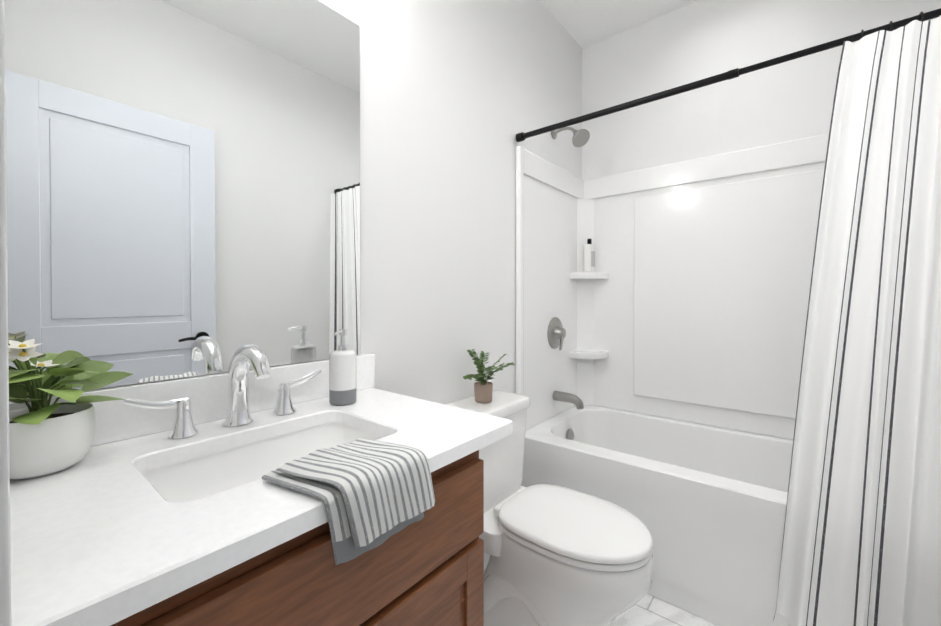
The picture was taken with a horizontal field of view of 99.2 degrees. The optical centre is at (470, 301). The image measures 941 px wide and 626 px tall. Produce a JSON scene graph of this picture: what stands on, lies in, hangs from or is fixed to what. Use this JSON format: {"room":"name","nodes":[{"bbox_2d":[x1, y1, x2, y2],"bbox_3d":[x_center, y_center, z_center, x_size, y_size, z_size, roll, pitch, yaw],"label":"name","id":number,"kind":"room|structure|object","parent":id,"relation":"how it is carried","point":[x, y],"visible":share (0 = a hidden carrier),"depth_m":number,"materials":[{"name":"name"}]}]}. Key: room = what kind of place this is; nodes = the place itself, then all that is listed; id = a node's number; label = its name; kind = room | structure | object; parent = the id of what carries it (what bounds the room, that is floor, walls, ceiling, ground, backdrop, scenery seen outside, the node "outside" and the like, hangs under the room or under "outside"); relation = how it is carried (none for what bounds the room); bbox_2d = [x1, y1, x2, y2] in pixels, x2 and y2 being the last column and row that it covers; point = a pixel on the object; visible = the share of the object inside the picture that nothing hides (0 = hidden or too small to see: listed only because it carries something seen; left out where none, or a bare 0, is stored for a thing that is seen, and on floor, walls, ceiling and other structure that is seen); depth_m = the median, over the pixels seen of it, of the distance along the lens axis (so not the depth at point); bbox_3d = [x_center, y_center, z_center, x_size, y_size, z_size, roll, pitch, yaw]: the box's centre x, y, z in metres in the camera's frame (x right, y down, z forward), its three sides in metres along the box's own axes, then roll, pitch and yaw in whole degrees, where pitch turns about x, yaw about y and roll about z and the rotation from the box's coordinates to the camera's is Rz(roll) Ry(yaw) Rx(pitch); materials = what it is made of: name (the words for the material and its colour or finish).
{"room":"bathroom","nodes":[
{"label":"bathroom","id":0,"kind":"room"},
{"bbox_2d":[27,0,581,423],"bbox_3d":[-0.107,-0.204,1.590,0.120,2.670,2.580,0,1,39],"label":"wall","id":1,"kind":"structure","parent":0,"point":[456,96],"depth_m":1.52,"materials":[{"name":"white paint"}]},
{"bbox_2d":[4,0,359,395],"bbox_3d":[-0.565,-0.331,0.928,0.006,0.989,0.726,0,1,39],"label":"mirror","id":2,"kind":"object","parent":1,"relation":"attached to","point":[183,186],"visible":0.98,"depth_m":0.86,"materials":[{"name":"clear glass"}]},
{"bbox_2d":[551,127,589,146],"bbox_3d":[0.518,-0.870,2.089,0.205,0.139,0.097,0,1,39],"label":"shower head","id":3,"kind":"object","parent":1,"relation":"attached to","point":[581,137],"visible":0.96,"depth_m":2.05},
{"bbox_2d":[484,568,718,625],"bbox_3d":[0.206,1.193,0.392,2.140,0.100,4.060,0,1,39],"label":"floor","id":4,"kind":"structure","parent":0,"point":[647,610],"depth_m":1.44,"materials":[{"name":"tile"}]},
{"bbox_2d":[9,354,511,625],"bbox_3d":[-0.347,0.652,0.787,0.534,0.970,0.771,0,1,39],"label":"bathroom vanity","id":5,"kind":"object","parent":4,"relation":"on","point":[136,516],"visible":0.67,"depth_m":0.62,"materials":[{"name":"white stone"}]},
{"bbox_2d":[8,339,131,479],"bbox_3d":[-0.680,0.163,0.636,0.152,0.212,0.230,0,1,39],"label":"potted plant","id":6,"kind":"object","parent":5,"relation":"on","point":[46,437],"visible":0.92,"depth_m":0.62,"materials":[{"name":"white"}]},
{"bbox_2d":[122,344,320,438],"bbox_3d":[-0.470,0.178,0.847,0.165,0.178,0.392,0,1,39],"label":"faucet","id":7,"kind":"object","parent":5,"relation":"on","point":[244,357],"visible":1,"depth_m":0.85,"materials":[{"name":"silver metal"}]},
{"bbox_2d":[329,329,356,405],"bbox_3d":[-0.336,0.168,1.049,0.068,0.193,0.072,0,1,39],"label":"soap dispenser","id":8,"kind":"object","parent":5,"relation":"on","point":[342,374],"visible":1,"depth_m":1.02,"materials":[{"name":"grey"}]},
{"bbox_2d":[262,438,434,564],"bbox_3d":[-0.181,0.298,0.630,0.160,0.119,0.216,0,1,39],"label":"hand towel","id":9,"kind":"object","parent":5,"relation":"on","point":[370,493],"visible":1,"depth_m":0.58,"materials":[{"name":"white fabric"}]},
{"bbox_2d":[484,552,489,568],"bbox_3d":[-0.046,1.081,1.572,0.013,0.100,0.810,0,1,39],"label":"baseboard","id":10,"kind":"structure","parent":4,"relation":"on","point":[486,557],"depth_m":1.68,"materials":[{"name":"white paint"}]},
{"bbox_2d":[444,391,652,625],"bbox_3d":[0.242,0.757,1.366,0.709,0.749,0.406,0,1,39],"label":"toilet","id":11,"kind":"object","parent":4,"relation":"on","point":[561,556],"visible":0.83,"depth_m":1.24,"materials":[{"name":"white ceramic"}]},
{"bbox_2d":[463,349,514,402],"bbox_3d":[0.067,0.283,1.532,0.198,0.192,0.263,0,1,39],"label":"potted plant","id":12,"kind":"object","parent":11,"relation":"on","point":[483,388],"visible":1,"depth_m":1.50,"materials":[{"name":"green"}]},
{"bbox_2d":[521,405,792,625],"bbox_3d":[1.035,0.879,1.702,1.516,0.498,0.733,0,1,39],"label":"bathtub","id":13,"kind":"object","parent":4,"relation":"on","point":[705,505],"visible":0.58,"depth_m":1.52,"materials":[{"name":"white ceramic"}]},
{"bbox_2d":[515,133,828,439],"bbox_3d":[1.031,-0.048,1.688,1.517,1.352,0.746,0,1,39],"label":"tub surround","id":14,"kind":"object","parent":13,"relation":"on","point":[687,300],"visible":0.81,"depth_m":2.03,"materials":[{"name":"white plastic"}]},
{"bbox_2d":[547,317,565,349],"bbox_3d":[0.481,0.171,2.153,0.058,0.172,0.172,0,1,39],"label":"shower valve","id":15,"kind":"object","parent":14,"relation":"attached to","point":[556,333],"visible":1,"depth_m":2.13,"materials":[{"name":"silver metal"}]},
{"bbox_2d":[553,390,583,408],"bbox_3d":[0.522,0.522,2.123,0.164,0.076,0.054,0,1,39],"label":"tub spout","id":16,"kind":"object","parent":14,"relation":"attached to","point":[577,401],"visible":1,"depth_m":2.10,"materials":[{"name":"silver metal"}]},
{"bbox_2d":[584,239,594,271],"bbox_3d":[0.699,-0.269,2.349,0.044,0.199,0.074,0,1,39],"label":"shampoo bottle","id":17,"kind":"object","parent":14,"relation":"on","point":[589,256],"visible":0.9,"depth_m":2.32,"materials":[{"name":"white plastic"}]},
{"bbox_2d":[541,0,696,47],"bbox_3d":[0.206,-1.577,0.364,2.140,0.100,4.060,0,1,39],"label":"ceiling","id":18,"kind":"structure","parent":0,"point":[584,23],"depth_m":2.15,"materials":[{"name":"white paint"}]},
{"bbox_2d":[582,0,940,439],"bbox_3d":[1.306,-0.208,2.023,1.520,2.670,0.120,0,1,39],"label":"wall","id":19,"kind":"structure","parent":0,"point":[697,40],"depth_m":2.00,"materials":[{"name":"white paint"}]},
{"bbox_3d":[-0.251,-0.189,0.119,1.520,2.670,0.120,0,1,39],"label":"wall","id":20,"kind":"structure","parent":0,"visible":0},
{"bbox_2d":[0,0,11,625],"bbox_3d":[-0.029,0.093,-0.050,0.896,2.108,0.137,0,1,39],"label":"door frame","id":21,"kind":"structure","parent":20,"relation":"attached to","point":[5,577],"depth_m":0.25,"materials":[{"name":"white paint"}]},
{"bbox_3d":[1.162,-0.194,0.552,0.120,2.670,2.580,0,1,39],"label":"wall","id":22,"kind":"structure","parent":0,"visible":0},
{"bbox_2d":[516,8,940,141],"bbox_3d":[0.799,-0.750,1.397,1.494,0.056,0.052,0,1,39],"label":"curtain rod","id":23,"kind":"object","parent":22,"relation":"attached to","point":[737,72],"visible":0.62,"depth_m":1.34,"materials":[{"name":"black metal"}]},
{"bbox_2d":[773,15,940,625],"bbox_3d":[1.127,0.140,1.056,0.510,1.732,0.081,0,1,39],"label":"shower curtain","id":24,"kind":"object","parent":23,"relation":"hanging from","point":[861,545],"visible":1,"depth_m":1.09,"materials":[{"name":"fabric"}]}
]}

